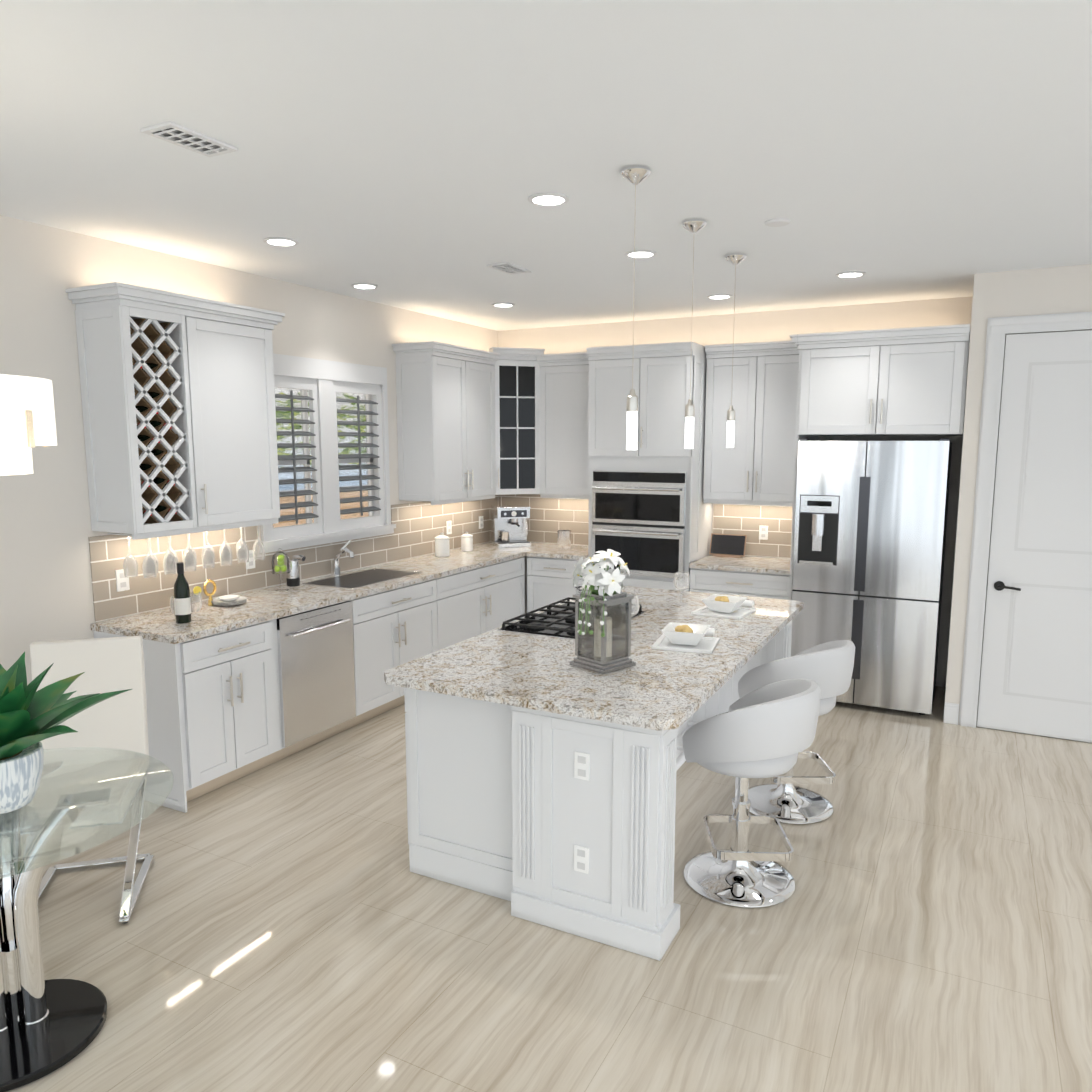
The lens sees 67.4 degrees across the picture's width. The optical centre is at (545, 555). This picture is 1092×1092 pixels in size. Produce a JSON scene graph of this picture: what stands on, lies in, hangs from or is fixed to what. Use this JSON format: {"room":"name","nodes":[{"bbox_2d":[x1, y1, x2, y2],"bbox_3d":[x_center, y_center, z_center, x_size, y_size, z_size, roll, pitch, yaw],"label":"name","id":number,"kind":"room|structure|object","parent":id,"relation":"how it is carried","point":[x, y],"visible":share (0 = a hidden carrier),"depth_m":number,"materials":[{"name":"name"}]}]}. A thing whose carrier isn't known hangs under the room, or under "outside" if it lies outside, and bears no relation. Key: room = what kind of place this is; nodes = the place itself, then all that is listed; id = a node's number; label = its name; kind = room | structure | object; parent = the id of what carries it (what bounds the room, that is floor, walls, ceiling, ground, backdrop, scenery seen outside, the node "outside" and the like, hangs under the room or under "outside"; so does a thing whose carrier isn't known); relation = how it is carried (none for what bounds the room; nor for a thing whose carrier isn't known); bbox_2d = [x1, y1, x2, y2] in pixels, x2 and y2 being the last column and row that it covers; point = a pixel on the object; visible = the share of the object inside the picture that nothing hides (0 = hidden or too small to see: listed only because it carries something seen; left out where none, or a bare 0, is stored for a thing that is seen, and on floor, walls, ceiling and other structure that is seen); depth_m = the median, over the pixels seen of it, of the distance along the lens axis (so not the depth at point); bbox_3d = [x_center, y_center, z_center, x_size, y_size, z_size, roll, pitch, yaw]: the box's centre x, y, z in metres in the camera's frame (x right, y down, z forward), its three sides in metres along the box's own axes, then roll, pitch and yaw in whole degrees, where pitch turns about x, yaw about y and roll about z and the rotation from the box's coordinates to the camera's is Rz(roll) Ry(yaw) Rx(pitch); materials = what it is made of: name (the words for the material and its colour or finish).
{"room":"dining room and kitchen","nodes":[
{"label":"dining room and kitchen","id":0,"kind":"room"},
{"bbox_2d":[0,215,497,684],"bbox_3d":[-2.724,-0.089,3.576,0.140,2.845,9.860,4,9,27],"label":"wall","id":1,"kind":"structure","parent":0,"point":[46,591],"depth_m":4.06,"materials":[{"name":"white paint"}]},
{"bbox_2d":[65,282,284,539],"bbox_3d":[-1.927,-0.747,4.447,0.387,1.219,1.058,4,9,27],"label":"upper cabinets","id":2,"kind":"object","parent":1,"relation":"attached to","point":[178,407],"visible":1,"depth_m":4.24,"materials":[{"name":"white wood"}]},
{"bbox_2d":[88,495,499,621],"bbox_3d":[-1.384,-0.122,5.993,0.013,0.444,4.083,4,9,27],"label":"tile backsplash","id":3,"kind":"structure","parent":1,"relation":"attached to","point":[115,595],"depth_m":5.08,"materials":[{"name":"beige tile"}]},
{"bbox_2d":[258,353,395,552],"bbox_3d":[-1.547,-0.718,5.699,0.182,1.250,1.330,4,9,27],"label":"window","id":4,"kind":"structure","parent":1,"relation":"in","point":[323,382],"depth_m":5.67,"materials":[{"name":"white wood"}]},
{"bbox_2d":[396,349,463,504],"bbox_3d":[-0.882,-1.011,6.488,0.335,1.124,0.527,4,9,27],"label":"upper cabinet","id":5,"kind":"object","parent":1,"relation":"attached to","point":[429,382],"depth_m":6.29,"materials":[{"name":"white wood"}]},
{"bbox_2d":[460,353,495,500],"bbox_3d":[-0.678,-1.061,6.849,0.361,1.124,0.551,4,9,27],"label":"upper cabinet","id":6,"kind":"object","parent":1,"relation":"attached to","point":[474,424],"depth_m":6.77,"materials":[{"name":"white wood"}]},
{"bbox_2d":[472,349,563,496],"bbox_3d":[-0.303,-1.138,7.226,0.671,1.174,0.671,4,9,27],"label":"upper cabinet","id":7,"kind":"object","parent":1,"relation":"attached to","point":[519,376],"depth_m":7.05,"materials":[{"name":"white wood"}]},
{"bbox_2d":[943,702,958,724],"bbox_3d":[1.768,1.652,0.875,10.520,0.135,8.850,4,9,27],"label":"baseboard","id":8,"kind":"structure","parent":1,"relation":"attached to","point":[951,712],"depth_m":5.35,"materials":[{"name":"white wood"}]},
{"bbox_2d":[0,0,1091,330],"bbox_3d":[1.939,-1.205,0.965,10.660,0.080,9.860,4,9,27],"label":"ceiling","id":9,"kind":"structure","parent":0,"point":[410,154],"depth_m":2.83,"materials":[{"name":"white paint"}]},
{"bbox_2d":[0,374,56,475],"bbox_3d":[-1.637,-0.770,2.203,0.486,1.119,0.494,4,9,27],"label":"pendant chandelier","id":10,"kind":"object","parent":9,"relation":"hanging from","point":[27,418],"visible":1,"depth_m":2.22,"materials":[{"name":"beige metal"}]},
{"bbox_2d":[141,121,237,156],"bbox_3d":[-1.205,-1.406,2.776,0.144,0.015,0.274,4,9,27],"label":"ceiling vent","id":11,"kind":"object","parent":9,"relation":"in","point":[186,138],"depth_m":2.76,"materials":[{"name":"white metal"}]},
{"bbox_2d":[263,237,298,245],"bbox_3d":[-1.355,-1.603,4.183,0.175,0.009,0.175,-2,8,-17],"label":"recessed light","id":12,"kind":"object","parent":9,"relation":"in","point":[278,241],"depth_m":4.18,"materials":[{"name":"white"}]},
{"bbox_2d":[351,283,377,288],"bbox_3d":[-1.191,-1.768,5.372,0.175,0.009,0.175,-2,8,-17],"label":"recessed light","id":13,"kind":"object","parent":9,"relation":"in","point":[358,285],"depth_m":5.36,"materials":[{"name":"white"}]},
{"bbox_2d":[492,303,514,306],"bbox_3d":[-0.319,-1.869,6.106,0.175,0.009,0.175,-2,8,-17],"label":"recessed light","id":14,"kind":"object","parent":9,"relation":"in","point":[494,304],"depth_m":6.09,"materials":[{"name":"white"}]},
{"bbox_2d":[487,262,530,274],"bbox_3d":[-0.217,-1.689,4.823,0.144,0.015,0.274,4,9,27],"label":"ceiling vent","id":15,"kind":"object","parent":9,"relation":"in","point":[509,268],"depth_m":4.80,"materials":[{"name":"white metal"}]},
{"bbox_2d":[528,192,568,205],"bbox_3d":[0.010,-1.503,3.455,0.175,0.009,0.175,-2,8,-17],"label":"recessed light","id":16,"kind":"object","parent":9,"relation":"in","point":[548,199],"depth_m":3.45,"materials":[{"name":"white"}]},
{"bbox_2d":[620,165,650,449],"bbox_3d":[0.339,-0.938,3.166,0.116,1.049,0.116,4,9,27],"label":"pendant light","id":17,"kind":"object","parent":9,"relation":"hanging from","point":[635,175],"visible":1,"depth_m":3.19,"materials":[{"name":"white glass"}]},
{"bbox_2d":[624,250,656,257],"bbox_3d":[0.515,-1.641,4.456,0.175,0.009,0.175,-2,8,-17],"label":"recessed light","id":18,"kind":"object","parent":9,"relation":"in","point":[638,253],"depth_m":4.44,"materials":[{"name":"white"}]},
{"bbox_2d":[682,219,706,448],"bbox_3d":[0.692,-1.038,3.889,0.116,1.049,0.116,4,9,27],"label":"pendant light","id":19,"kind":"object","parent":9,"relation":"hanging from","point":[693,225],"visible":1,"depth_m":3.92,"materials":[{"name":"white glass"}]},
{"bbox_2d":[707,294,731,298],"bbox_3d":[1.222,-1.821,5.756,0.175,0.009,0.175,-2,8,-17],"label":"recessed light","id":20,"kind":"object","parent":9,"relation":"in","point":[716,296],"depth_m":5.75,"materials":[{"name":"white"}]},
{"bbox_2d":[725,253,746,447],"bbox_3d":[1.044,-1.131,4.567,0.116,1.049,0.116,4,9,27],"label":"pendant light","id":21,"kind":"object","parent":9,"relation":"hanging from","point":[735,259],"visible":1,"depth_m":4.59,"materials":[{"name":"white glass"}]},
{"bbox_2d":[765,218,790,226],"bbox_3d":[1.081,-1.552,3.817,0.115,0.011,0.115,3,8,18],"label":"smoke detector","id":22,"kind":"object","parent":9,"relation":"in","point":[779,222],"depth_m":3.79,"materials":[{"name":"white plastic"}]},
{"bbox_2d":[836,271,865,277],"bbox_3d":[1.862,-1.716,5.000,0.175,0.009,0.175,-2,8,-17],"label":"recessed light","id":23,"kind":"object","parent":9,"relation":"in","point":[849,274],"depth_m":5.00,"materials":[{"name":"white"}]},
{"bbox_2d":[7,686,1091,1091],"bbox_3d":[0.831,1.613,1.938,13.160,0.080,9.860,4,9,27],"label":"floor","id":24,"kind":"structure","parent":0,"point":[295,924],"depth_m":2.97,"materials":[{"name":"beige wood"}]},
{"bbox_2d":[0,747,173,1091],"bbox_3d":[-1.630,1.116,2.477,0.960,0.755,0.960,4,9,27],"label":"dining table","id":25,"kind":"object","parent":24,"relation":"on","point":[84,799],"visible":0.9,"depth_m":2.48,"materials":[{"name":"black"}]},
{"bbox_2d":[0,652,131,813],"bbox_3d":[-1.617,0.528,2.412,0.694,0.424,0.686,4,9,27],"label":"agave plant","id":26,"kind":"object","parent":25,"relation":"on","point":[31,718],"visible":1,"depth_m":2.38,"materials":[{"name":"green plant"}]},
{"bbox_2d":[30,636,153,923],"bbox_3d":[-1.866,0.884,3.267,0.420,0.998,0.575,-2,8,-15],"label":"dining chair","id":27,"kind":"object","parent":24,"relation":"on","point":[106,665],"visible":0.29,"depth_m":3.45,"materials":[{"name":"silver metal"}]},
{"bbox_2d":[94,616,285,812],"bbox_3d":[-1.914,0.792,4.425,0.626,0.863,0.640,4,9,27],"label":"base cabinet","id":28,"kind":"object","parent":24,"relation":"on","point":[260,678],"depth_m":4.20,"materials":[{"name":"white wood"}]},
{"bbox_2d":[90,542,556,643],"bbox_3d":[-1.115,0.139,5.872,0.635,0.035,4.106,4,9,27],"label":"countertop","id":29,"kind":"structure","parent":28,"relation":"on","point":[160,625],"depth_m":5.00,"materials":[{"name":"beige stone"}]},
{"bbox_2d":[170,596,174,615],"bbox_3d":[-1.978,0.253,4.412,0.090,0.136,0.097,4,9,27],"label":"glass","id":30,"kind":"object","parent":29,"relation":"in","point":[172,602],"visible":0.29,"depth_m":4.38,"materials":[{"name":"clear glass"}]},
{"bbox_2d":[174,562,191,623],"bbox_3d":[-1.879,0.190,4.222,0.077,0.312,0.077,4,9,27],"label":"wine bottle","id":31,"kind":"object","parent":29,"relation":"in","point":[182,602],"visible":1,"depth_m":4.20,"materials":[{"name":"black glass"}]},
{"bbox_2d":[190,586,202,611],"bbox_3d":[-1.939,0.240,4.508,0.090,0.136,0.097,4,9,27],"label":"glass","id":32,"kind":"object","parent":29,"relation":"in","point":[197,590],"visible":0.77,"depth_m":4.51,"materials":[{"name":"clear glass"}]},
{"bbox_2d":[203,580,246,605],"bbox_3d":[-1.828,0.208,4.695,0.194,0.148,0.211,4,9,27],"label":"plate stack","id":33,"kind":"object","parent":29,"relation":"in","point":[227,600],"visible":1,"depth_m":4.67,"materials":[{"name":"white ceramic"}]},
{"bbox_2d":[271,548,289,591],"bbox_3d":[-1.662,0.086,5.130,0.116,0.269,0.116,4,9,27],"label":"jar","id":34,"kind":"object","parent":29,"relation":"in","point":[282,568],"visible":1,"depth_m":5.11,"materials":[{"name":"clear glass"}]},
{"bbox_2d":[286,555,305,586],"bbox_3d":[-1.618,0.095,5.302,0.147,0.206,0.084,4,9,27],"label":"soap dispenser","id":35,"kind":"object","parent":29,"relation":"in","point":[293,577],"visible":0.9,"depth_m":5.29,"materials":[{"name":"silver"}]},
{"bbox_2d":[434,533,449,556],"bbox_3d":[-0.850,-0.093,6.699,0.124,0.195,0.124,4,9,27],"label":"canister","id":36,"kind":"object","parent":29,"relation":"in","point":[442,544],"visible":1,"depth_m":6.65,"materials":[{"name":"white ceramic"}]},
{"bbox_2d":[461,532,472,551],"bbox_3d":[-0.679,-0.123,7.026,0.105,0.166,0.105,4,9,27],"label":"canister","id":37,"kind":"object","parent":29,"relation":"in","point":[466,542],"visible":1,"depth_m":6.99,"materials":[{"name":"white ceramic"}]},
{"bbox_2d":[491,505,530,547],"bbox_3d":[-0.307,-0.263,7.361,0.310,0.352,0.326,-2,8,-17],"label":"espresso machine","id":38,"kind":"object","parent":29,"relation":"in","point":[509,524],"visible":1,"depth_m":7.36,"materials":[{"name":"silver metal"}]},
{"bbox_2d":[278,596,365,756],"bbox_3d":[-1.605,0.711,5.012,0.626,0.863,0.698,4,9,27],"label":"dishwasher","id":39,"kind":"object","parent":24,"relation":"on","point":[324,646],"depth_m":4.88,"materials":[{"name":"silver metal"}]},
{"bbox_2d":[362,576,445,720],"bbox_3d":[-1.250,0.618,5.687,0.626,0.863,0.962,4,9,27],"label":"base cabinet","id":40,"kind":"object","parent":24,"relation":"on","point":[405,623],"depth_m":5.51,"materials":[{"name":"white wood"}]},
{"bbox_2d":[446,564,493,646],"bbox_3d":[-0.905,0.527,6.341,0.626,0.863,0.772,4,9,27],"label":"base cabinet","id":41,"kind":"object","parent":24,"relation":"on","point":[469,592],"depth_m":6.27,"materials":[{"name":"white wood"}]},
{"bbox_2d":[490,556,524,628],"bbox_3d":[-0.618,0.452,6.885,0.626,0.863,0.711,4,9,27],"label":"base cabinet","id":42,"kind":"object","parent":24,"relation":"on","point":[509,575],"depth_m":6.80,"materials":[{"name":"white wood"}]},
{"bbox_2d":[527,557,587,612],"bbox_3d":[0.229,0.411,7.188,0.568,0.863,0.620,4,9,27],"label":"base cabinet","id":43,"kind":"object","parent":24,"relation":"on","point":[550,571],"depth_m":6.92,"materials":[{"name":"white wood"}]},
{"bbox_2d":[526,545,587,560],"bbox_3d":[0.225,-0.033,7.120,0.568,0.035,0.635,4,9,27],"label":"countertop","id":44,"kind":"structure","parent":43,"relation":"on","point":[574,553],"depth_m":6.94,"materials":[{"name":"beige stone"}]},
{"bbox_2d":[557,530,570,547],"bbox_3d":[0.162,-0.146,7.252,0.124,0.150,0.124,4,9,27],"label":"crock","id":45,"kind":"object","parent":44,"relation":"on","point":[563,538],"visible":0.98,"depth_m":7.20,"materials":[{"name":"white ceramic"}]},
{"bbox_2d":[393,617,793,960],"bbox_3d":[0.399,0.832,4.136,1.219,0.864,2.310,4,9,27],"label":"kitchen island","id":46,"kind":"object","parent":24,"relation":"on","point":[541,778],"depth_m":3.07,"materials":[{"name":"painted wood"},{"name":"granite"}]},
{"bbox_2d":[384,585,803,732],"bbox_3d":[0.421,0.390,4.052,1.250,0.035,2.380,4,9,27],"label":"island countertop","id":47,"kind":"structure","parent":46,"relation":"on","point":[524,663],"depth_m":3.41,"materials":[{"name":"beige stone"}]},
{"bbox_2d":[570,549,635,673],"bbox_3d":[0.228,0.216,3.386,0.265,0.489,0.268,4,9,27],"label":"lantern","id":48,"kind":"object","parent":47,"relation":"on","point":[603,624],"visible":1,"depth_m":3.33,"materials":[{"name":"gray weathered wood"},{"name":"clear glass"}]},
{"bbox_2d":[629,594,639,633],"bbox_3d":[0.409,0.286,3.993,0.096,0.185,0.096,4,9,27],"label":"goblet","id":49,"kind":"object","parent":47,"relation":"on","point":[634,613],"visible":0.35,"depth_m":3.97,"materials":[{"name":"clear glass"}]},
{"bbox_2d":[673,572,689,605],"bbox_3d":[0.779,0.189,4.695,0.096,0.185,0.096,4,9,27],"label":"goblet","id":50,"kind":"object","parent":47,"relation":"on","point":[681,586],"visible":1,"depth_m":4.68,"materials":[{"name":"clear glass"}]},
{"bbox_2d":[651,622,719,653],"bbox_3d":[0.658,0.362,3.799,0.270,0.088,0.343,3,8,19],"label":"place setting","id":51,"kind":"object","parent":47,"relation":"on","point":[683,637],"visible":0.98,"depth_m":3.72,"materials":[{"name":"white ceramic"}]},
{"bbox_2d":[691,594,755,619],"bbox_3d":[0.996,0.264,4.508,0.270,0.088,0.343,5,9,32],"label":"place setting","id":52,"kind":"object","parent":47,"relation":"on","point":[723,606],"visible":1,"depth_m":4.44,"materials":[{"name":"white ceramic"}]},
{"bbox_2d":[586,342,711,590],"bbox_3d":[0.851,-0.381,6.708,0.870,2.563,0.697,4,9,27],"label":"tall cabinet","id":53,"kind":"object","parent":24,"relation":"on","point":[650,516],"visible":0.67,"depth_m":6.39,"materials":[{"name":"white wood"}]},
{"bbox_2d":[689,565,789,599],"bbox_3d":[1.606,0.509,6.476,0.791,0.863,0.620,4,9,27],"label":"base cabinet","id":54,"kind":"object","parent":24,"relation":"on","point":[764,585],"depth_m":6.16,"materials":[{"name":"white wood"}]},
{"bbox_2d":[690,555,789,576],"bbox_3d":[1.602,0.065,6.408,0.791,0.035,0.635,4,9,27],"label":"countertop","id":55,"kind":"structure","parent":54,"relation":"on","point":[781,566],"depth_m":6.26,"materials":[{"name":"beige stone"}]},
{"bbox_2d":[709,533,746,557],"bbox_3d":[1.486,-0.083,6.679,0.290,0.181,0.085,4,9,27],"label":"tablet","id":56,"kind":"object","parent":55,"relation":"on","point":[728,545],"visible":1,"depth_m":6.67,"materials":[{"name":"black metal"}]},
{"bbox_2d":[682,679,820,907],"bbox_3d":[0.834,0.935,3.366,0.524,0.870,0.592,4,9,27],"label":"bar stool","id":57,"kind":"object","parent":24,"relation":"on","point":[768,730],"visible":1,"depth_m":3.21,"materials":[{"name":"white leather"}]},
{"bbox_2d":[738,640,854,823],"bbox_3d":[1.239,0.837,4.074,0.523,0.870,0.591,4,9,27],"label":"bar stool","id":58,"kind":"object","parent":24,"relation":"on","point":[827,667],"visible":0.67,"depth_m":3.92,"materials":[{"name":"white leather"}]},
{"bbox_2d":[791,439,951,714],"bbox_3d":[2.322,0.099,5.854,0.927,1.845,0.946,4,9,27],"label":"refrigerator","id":59,"kind":"object","parent":24,"relation":"on","point":[870,539],"visible":0.94,"depth_m":5.46,"materials":[{"name":"grey metal"}]},
{"bbox_2d":[789,324,969,599],"bbox_3d":[2.330,-0.251,5.836,1.083,2.543,0.890,4,9,27],"label":"upper cabinet","id":60,"kind":"object","parent":24,"relation":"on","point":[911,381],"visible":0.92,"depth_m":5.34,"materials":[{"name":"white wood"}]},
{"bbox_2d":[575,582,590,593],"bbox_3d":[0.264,0.196,4.398,0.220,0.160,0.299,4,9,27],"label":"flower","id":61,"kind":"object","parent":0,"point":[579,589],"visible":0.04,"depth_m":4.35,"materials":[{"name":"white plant"}]},
{"bbox_2d":[498,296,972,686],"bbox_3d":[1.320,-0.550,6.916,3.910,2.845,0.140,4,9,27],"label":"wall","id":62,"kind":"structure","parent":0,"point":[769,326],"depth_m":6.33,"materials":[{"name":"white paint"}]},
{"bbox_2d":[500,494,588,545],"bbox_3d":[0.098,-0.330,7.505,1.185,0.444,0.006,4,9,27],"label":"tile backsplash","id":63,"kind":"structure","parent":62,"relation":"attached to","point":[547,515],"depth_m":7.52,"materials":[{"name":"beige tile"}]},
{"bbox_2d":[544,357,588,496],"bbox_3d":[0.260,-1.097,7.111,0.630,1.124,0.361,4,9,27],"label":"upper cabinet","id":64,"kind":"object","parent":62,"relation":"attached to","point":[566,383],"depth_m":6.99,"materials":[{"name":"white wood"}]},
{"bbox_2d":[703,341,798,505],"bbox_3d":[1.660,-1.013,6.370,0.787,1.219,0.387,4,9,27],"label":"upper cabinet","id":65,"kind":"object","parent":62,"relation":"attached to","point":[754,465],"visible":0.77,"depth_m":6.26,"materials":[{"name":"white wood"}]},
{"bbox_2d":[713,503,792,557],"bbox_3d":[1.747,-0.212,6.648,0.791,0.444,0.013,4,9,27],"label":"tile backsplash","id":66,"kind":"structure","parent":62,"relation":"attached to","point":[765,529],"depth_m":6.66,"materials":[{"name":"beige tile"}]},
{"bbox_2d":[945,264,1091,723],"bbox_3d":[5.782,-0.165,4.123,6.610,2.845,1.010,4,9,27],"label":"wall","id":67,"kind":"structure","parent":0,"point":[1051,290],"depth_m":5.03,"materials":[{"name":"white paint"}]},
{"bbox_2d":[959,312,1091,742],"bbox_3d":[3.145,-0.136,4.900,1.046,2.575,0.068,4,9,27],"label":"door","id":68,"kind":"structure","parent":67,"relation":"attached to","point":[1027,663],"depth_m":5.00,"materials":[{"name":"white wood"}]}
]}

